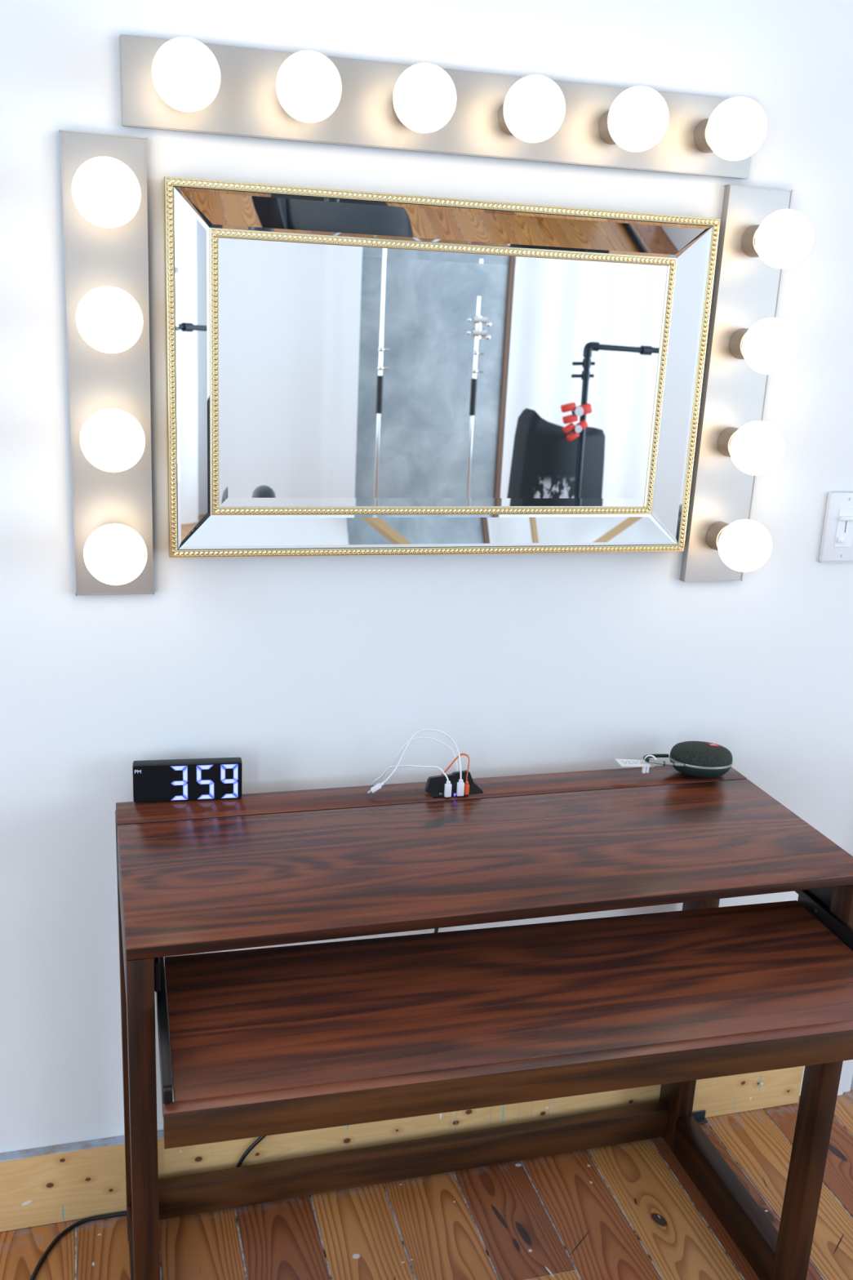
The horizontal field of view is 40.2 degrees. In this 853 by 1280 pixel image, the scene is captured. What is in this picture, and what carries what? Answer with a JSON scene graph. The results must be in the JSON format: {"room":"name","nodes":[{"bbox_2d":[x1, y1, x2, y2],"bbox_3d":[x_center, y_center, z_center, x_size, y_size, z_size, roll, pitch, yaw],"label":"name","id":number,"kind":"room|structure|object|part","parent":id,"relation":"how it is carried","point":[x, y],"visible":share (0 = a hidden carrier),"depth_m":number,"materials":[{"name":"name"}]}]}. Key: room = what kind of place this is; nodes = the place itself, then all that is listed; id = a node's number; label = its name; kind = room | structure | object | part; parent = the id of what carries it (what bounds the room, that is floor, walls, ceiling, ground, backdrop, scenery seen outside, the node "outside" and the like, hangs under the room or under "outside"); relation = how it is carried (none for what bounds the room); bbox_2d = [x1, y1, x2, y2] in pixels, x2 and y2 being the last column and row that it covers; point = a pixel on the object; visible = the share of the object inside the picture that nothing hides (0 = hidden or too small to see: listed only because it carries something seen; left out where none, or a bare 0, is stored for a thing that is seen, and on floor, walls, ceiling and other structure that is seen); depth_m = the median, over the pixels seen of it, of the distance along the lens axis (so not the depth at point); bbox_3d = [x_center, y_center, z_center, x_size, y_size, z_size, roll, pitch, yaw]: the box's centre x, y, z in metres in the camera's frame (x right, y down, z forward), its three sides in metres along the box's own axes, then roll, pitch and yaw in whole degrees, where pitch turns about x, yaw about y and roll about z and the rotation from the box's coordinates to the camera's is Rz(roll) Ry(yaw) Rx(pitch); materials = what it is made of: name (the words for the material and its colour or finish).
{"room":"photo studio","nodes":[
{"label":"photo studio","id":0,"kind":"room"},
{"bbox_2d":[0,0,852,1152],"bbox_3d":[0.656,-0.731,1.876,6.000,3.400,0.120,-2,17,-16],"label":"wall","id":1,"kind":"structure","parent":0,"point":[312,672],"depth_m":1.77,"materials":[{"name":"paint"}]},
{"bbox_2d":[59,129,154,596],"bbox_3d":[-0.416,-0.343,1.534,0.110,0.613,0.139,-2,17,-16],"label":"vanity light","id":2,"kind":"object","parent":1,"relation":"attached to","point":[104,176],"visible":1,"depth_m":1.54,"materials":[{"name":"silver metal"}]},
{"bbox_3d":[-0.397,-0.555,1.446,0.083,0.083,0.084,-2,17,-16],"label":"bulb","id":3,"kind":"part","parent":2,"relation":"part of","materials":[{"name":"white glass"}]},
{"bbox_3d":[-0.405,-0.409,1.488,0.083,0.083,0.084,-2,17,-16],"label":"bulb","id":4,"kind":"part","parent":2,"relation":"part of","materials":[{"name":"white glass"}]},
{"bbox_3d":[-0.412,-0.262,1.530,0.083,0.083,0.084,-2,17,-16],"label":"bulb","id":5,"kind":"part","parent":2,"relation":"part of","materials":[{"name":"white glass"}]},
{"bbox_3d":[-0.420,-0.116,1.572,0.083,0.083,0.084,-2,17,-16],"label":"bulb","id":6,"kind":"part","parent":2,"relation":"part of","materials":[{"name":"white glass"}]},
{"bbox_2d":[0,1066,804,1231],"bbox_3d":[-0.773,0.899,1.867,3.146,0.138,0.020,-2,17,-16],"label":"baseboard","id":7,"kind":"structure","parent":1,"relation":"attached to","point":[75,1180],"depth_m":1.99,"materials":[{"name":"brown wood"}]},
{"bbox_2d":[162,176,720,557],"bbox_3d":[0.032,-0.376,1.707,0.808,0.504,0.044,-2,17,-16],"label":"wall mirror","id":8,"kind":"object","parent":1,"relation":"attached to","point":[348,372],"visible":1,"depth_m":1.69,"materials":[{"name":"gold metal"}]},
{"bbox_3d":[0.030,-0.377,1.710,0.690,0.387,0.031,-2,17,-16],"label":"frame","id":9,"kind":"part","parent":8,"relation":"part of","materials":[{"name":"gold metal"}]},
{"bbox_2d":[119,34,767,179],"bbox_3d":[0.064,-0.715,1.564,0.914,0.108,0.138,-2,17,-16],"label":"vanity light","id":10,"kind":"object","parent":1,"relation":"attached to","point":[180,84],"visible":1,"depth_m":1.57,"materials":[{"name":"silver metal"}]},
{"bbox_3d":[-0.296,-0.695,1.434,0.083,0.083,0.084,-2,17,-16],"label":"bulb","id":11,"kind":"part","parent":10,"relation":"part of","materials":[{"name":"white glass"}]},
{"bbox_3d":[-0.149,-0.700,1.476,0.083,0.083,0.084,-2,17,-16],"label":"bulb","id":12,"kind":"part","parent":10,"relation":"part of","materials":[{"name":"white glass"}]},
{"bbox_2d":[391,100,404,125],"bbox_3d":[-0.019,-0.722,1.575,0.049,0.049,0.038,-2,17,-16],"label":"socket","id":13,"kind":"object","parent":10,"relation":"attached to","point":[395,120],"depth_m":1.59,"materials":[{"name":"beige"}]},
{"bbox_3d":[-0.002,-0.705,1.518,0.083,0.083,0.084,-2,17,-16],"label":"bulb","id":14,"kind":"part","parent":10,"relation":"part of","materials":[{"name":"white glass"}]},
{"bbox_2d":[497,103,513,135],"bbox_3d":[0.127,-0.728,1.617,0.049,0.049,0.038,-2,17,-16],"label":"socket","id":15,"kind":"object","parent":10,"relation":"attached to","point":[503,130],"depth_m":1.62,"materials":[{"name":"beige"}]},
{"bbox_3d":[0.144,-0.710,1.560,0.083,0.083,0.084,-2,17,-16],"label":"bulb","id":16,"kind":"part","parent":10,"relation":"part of","materials":[{"name":"white glass"}]},
{"bbox_2d":[598,110,616,144],"bbox_3d":[0.274,-0.733,1.659,0.049,0.049,0.038,-2,17,-16],"label":"socket","id":17,"kind":"object","parent":10,"relation":"attached to","point":[604,136],"depth_m":1.66,"materials":[{"name":"beige"}]},
{"bbox_3d":[0.291,-0.716,1.602,0.083,0.083,0.084,-2,17,-16],"label":"bulb","id":18,"kind":"part","parent":10,"relation":"part of","materials":[{"name":"white glass"}]},
{"bbox_2d":[693,118,713,153],"bbox_3d":[0.421,-0.738,1.701,0.049,0.049,0.038,-2,17,-16],"label":"socket","id":19,"kind":"object","parent":10,"relation":"attached to","point":[701,145],"depth_m":1.70,"materials":[{"name":"beige"}]},
{"bbox_3d":[0.437,-0.721,1.644,0.083,0.083,0.084,-2,17,-16],"label":"bulb","id":20,"kind":"part","parent":10,"relation":"part of","materials":[{"name":"white glass"}]},
{"bbox_2d":[679,184,814,582],"bbox_3d":[0.506,-0.376,1.798,0.112,0.613,0.139,-2,17,-16],"label":"vanity light","id":21,"kind":"object","parent":1,"relation":"attached to","point":[760,235],"visible":1,"depth_m":1.81,"materials":[{"name":"silver metal"}]},
{"bbox_2d":[706,521,728,551],"bbox_3d":[0.485,-0.166,1.892,0.049,0.049,0.038,-2,17,-16],"label":"socket","id":22,"kind":"object","parent":21,"relation":"attached to","point":[713,529],"depth_m":1.89,"materials":[{"name":"beige"}]},
{"bbox_2d":[717,426,738,457],"bbox_3d":[0.492,-0.312,1.851,0.049,0.049,0.038,-2,17,-16],"label":"socket","id":23,"kind":"object","parent":21,"relation":"attached to","point":[725,434],"depth_m":1.85,"materials":[{"name":"beige"}]},
{"bbox_2d":[728,328,748,359],"bbox_3d":[0.500,-0.459,1.809,0.049,0.049,0.038,-2,17,-16],"label":"socket","id":24,"kind":"object","parent":21,"relation":"attached to","point":[736,335],"depth_m":1.81,"materials":[{"name":"beige"}]},
{"bbox_3d":[0.501,-0.149,1.835,0.083,0.083,0.084,-2,17,-16],"label":"bulb","id":25,"kind":"part","parent":21,"relation":"part of","materials":[{"name":"white glass"}]},
{"bbox_2d":[741,224,759,257],"bbox_3d":[0.508,-0.605,1.767,0.049,0.049,0.038,-2,17,-16],"label":"socket","id":26,"kind":"object","parent":21,"relation":"attached to","point":[748,232],"depth_m":1.77,"materials":[{"name":"beige"}]},
{"bbox_3d":[0.509,-0.295,1.794,0.083,0.083,0.084,-2,17,-16],"label":"bulb","id":27,"kind":"part","parent":21,"relation":"part of","materials":[{"name":"white glass"}]},
{"bbox_3d":[0.517,-0.442,1.752,0.083,0.083,0.084,-2,17,-16],"label":"bulb","id":28,"kind":"part","parent":21,"relation":"part of","materials":[{"name":"white glass"}]},
{"bbox_3d":[0.525,-0.588,1.710,0.083,0.083,0.084,-2,17,-16],"label":"bulb","id":29,"kind":"part","parent":21,"relation":"part of","materials":[{"name":"white glass"}]},
{"bbox_2d":[818,491,852,563],"bbox_3d":[0.732,-0.192,1.988,0.116,0.122,0.012,-2,17,-16],"label":"light switch","id":30,"kind":"object","parent":1,"relation":"attached to","point":[837,543],"visible":1,"depth_m":1.98,"materials":[{"name":"white plastic"}]},
{"bbox_2d":[837,1059,852,1095],"bbox_3d":[1.296,-0.135,2.194,0.932,2.140,0.064,-2,17,-16],"label":"trim","id":31,"kind":"structure","parent":1,"relation":"attached to","point":[846,1073],"depth_m":2.33,"materials":[{"name":"white paint"}]},
{"bbox_2d":[850,1075,852,1089],"bbox_3d":[1.217,0.871,2.520,0.788,0.020,0.130,-2,17,-16],"label":"trim","id":32,"kind":"structure","parent":1,"relation":"attached to","point":[851,1085],"depth_m":2.35,"materials":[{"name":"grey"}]},
{"bbox_2d":[0,1089,852,1279],"bbox_3d":[1.331,1.674,-0.131,6.038,0.050,5.520,-2,17,-16],"label":"floor","id":33,"kind":"structure","parent":0,"point":[629,1211],"depth_m":1.96,"materials":[{"name":"brown wood"}]},
{"bbox_2d":[29,928,438,1279],"bbox_3d":[-0.335,0.614,1.855,0.745,0.736,0.224,-9,20,-36],"label":"power cord","id":34,"kind":"object","parent":33,"relation":"on","point":[260,1139],"visible":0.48,"depth_m":1.93,"materials":[{"name":"black plastic"}]},
{"bbox_2d":[115,764,852,1279],"bbox_3d":[0.087,0.668,1.693,1.009,0.758,0.635,-2,17,-16],"label":"writing desk","id":35,"kind":"object","parent":33,"relation":"on","point":[263,1042],"visible":0.96,"depth_m":1.53,"materials":[{"name":"brown wood"}]},
{"bbox_3d":[-0.395,0.354,1.548,0.020,0.087,0.327,-2,17,-16],"label":"rail","id":36,"kind":"part","parent":35,"relation":"part of","materials":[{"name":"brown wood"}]},
{"bbox_3d":[-0.459,0.615,1.817,0.032,0.742,0.050,-2,17,-16],"label":"leg","id":37,"kind":"part","parent":35,"relation":"part of","materials":[{"name":"brown wood"}]},
{"bbox_3d":[-0.354,0.720,1.469,0.032,0.742,0.043,-2,17,-16],"label":"leg","id":38,"kind":"part","parent":35,"relation":"part of","materials":[{"name":"brown wood"}]},
{"bbox_2d":[132,757,242,802],"bbox_3d":[-0.355,0.208,1.736,0.158,0.059,0.023,-1,16,-12],"label":"digital clock","id":39,"kind":"object","parent":35,"relation":"on","point":[217,778],"visible":1,"depth_m":1.73,"materials":[{"name":"black plastic"}]},
{"bbox_2d":[371,764,451,797],"bbox_3d":[-0.030,0.240,1.812,0.142,0.106,0.024,9,17,20],"label":"charging cable","id":40,"kind":"object","parent":35,"relation":"on","point":[447,790],"visible":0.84,"depth_m":1.79,"materials":[{"name":"white plastic"}]},
{"bbox_2d":[383,736,457,783],"bbox_3d":[-0.009,0.194,1.844,0.118,0.089,0.023,3,16,1],"label":"cable","id":41,"kind":"object","parent":35,"relation":"on","point":[402,747],"visible":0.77,"depth_m":1.84,"materials":[{"name":"white plastic"}]},
{"bbox_2d":[425,769,483,797],"bbox_3d":[0.042,0.223,1.812,0.089,0.026,0.045,-2,17,-16],"label":"hub","id":42,"kind":"object","parent":35,"relation":"on","point":[435,785],"visible":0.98,"depth_m":1.81,"materials":[{"name":"black plastic"}]},
{"bbox_2d":[367,728,464,795],"bbox_3d":[-0.015,0.186,1.779,0.148,0.104,0.023,1,16,-8],"label":"charging cable","id":43,"kind":"object","parent":42,"relation":"attached to","point":[460,784],"visible":1,"depth_m":1.78,"materials":[{"name":"white plastic"}]},
{"bbox_2d":[440,753,469,795],"bbox_3d":[0.046,0.202,1.817,0.020,0.060,0.070,-12,22,-43],"label":"charging cable","id":44,"kind":"object","parent":42,"relation":"attached to","point":[466,792],"visible":0.87,"depth_m":1.80,"materials":[{"name":"orange plastic"}]},
{"bbox_2d":[163,1019,852,1148],"bbox_3d":[0.179,0.502,1.349,0.944,0.044,0.045,-2,17,-16],"label":"drawer front","id":45,"kind":"object","parent":35,"relation":"on","point":[710,1048],"depth_m":1.32,"materials":[{"name":"brown wood"}]},
{"bbox_2d":[164,900,852,1101],"bbox_3d":[0.141,0.447,1.488,0.919,0.018,0.289,-1,17,-14],"label":"keyboard tray","id":46,"kind":"object","parent":35,"relation":"on","point":[482,1013],"depth_m":1.44,"materials":[{"name":"brown wood"}]},
{"bbox_2d":[643,741,733,777],"bbox_3d":[0.431,0.198,1.924,0.155,0.051,0.092,-2,17,-16],"label":"speaker","id":47,"kind":"object","parent":35,"relation":"on","point":[702,759],"visible":0.99,"depth_m":1.90},
{"bbox_2d":[614,755,657,773],"bbox_3d":[0.342,0.202,1.895,0.067,0.027,0.028,2,16,-4],"label":"luggage tag","id":48,"kind":"object","parent":47,"relation":"attached to","point":[623,762],"visible":1,"depth_m":1.89,"materials":[{"name":"white plastic"}]},
{"bbox_3d":[0.336,0.200,1.895,0.055,0.003,0.028,2,16,-4],"label":"plate","id":49,"kind":"part","parent":48,"relation":"part of","materials":[{"name":"white plastic"}]},
{"bbox_2d":[670,741,732,767],"bbox_3d":[0.455,0.187,1.928,0.105,0.029,0.090,-2,17,-16],"label":"grille","id":50,"kind":"object","parent":47,"relation":"attached to","point":[686,753],"depth_m":1.90,"materials":[{"name":"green fabric"}]},
{"bbox_3d":[0.479,0.582,2.091,0.032,0.742,0.068,-2,17,-16],"label":"leg","id":51,"kind":"part","parent":35,"relation":"part of","materials":[{"name":"brown wood"}]},
{"bbox_3d":[0.554,0.323,1.820,0.020,0.087,0.327,-2,17,-16],"label":"rail","id":52,"kind":"part","parent":35,"relation":"part of","materials":[{"name":"black metal"}]},
{"bbox_3d":[0.583,0.689,1.738,0.032,0.742,0.043,-2,17,-16],"label":"leg","id":53,"kind":"part","parent":35,"relation":"part of","materials":[{"name":"brown wood"}]},
{"bbox_2d":[691,1110,707,1124],"bbox_3d":[0.503,0.918,2.233,0.078,0.020,0.014,-2,17,-16],"label":"strip","id":54,"kind":"object","parent":33,"relation":"on","point":[700,1116],"visible":0.46,"depth_m":2.24,"materials":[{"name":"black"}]}
]}

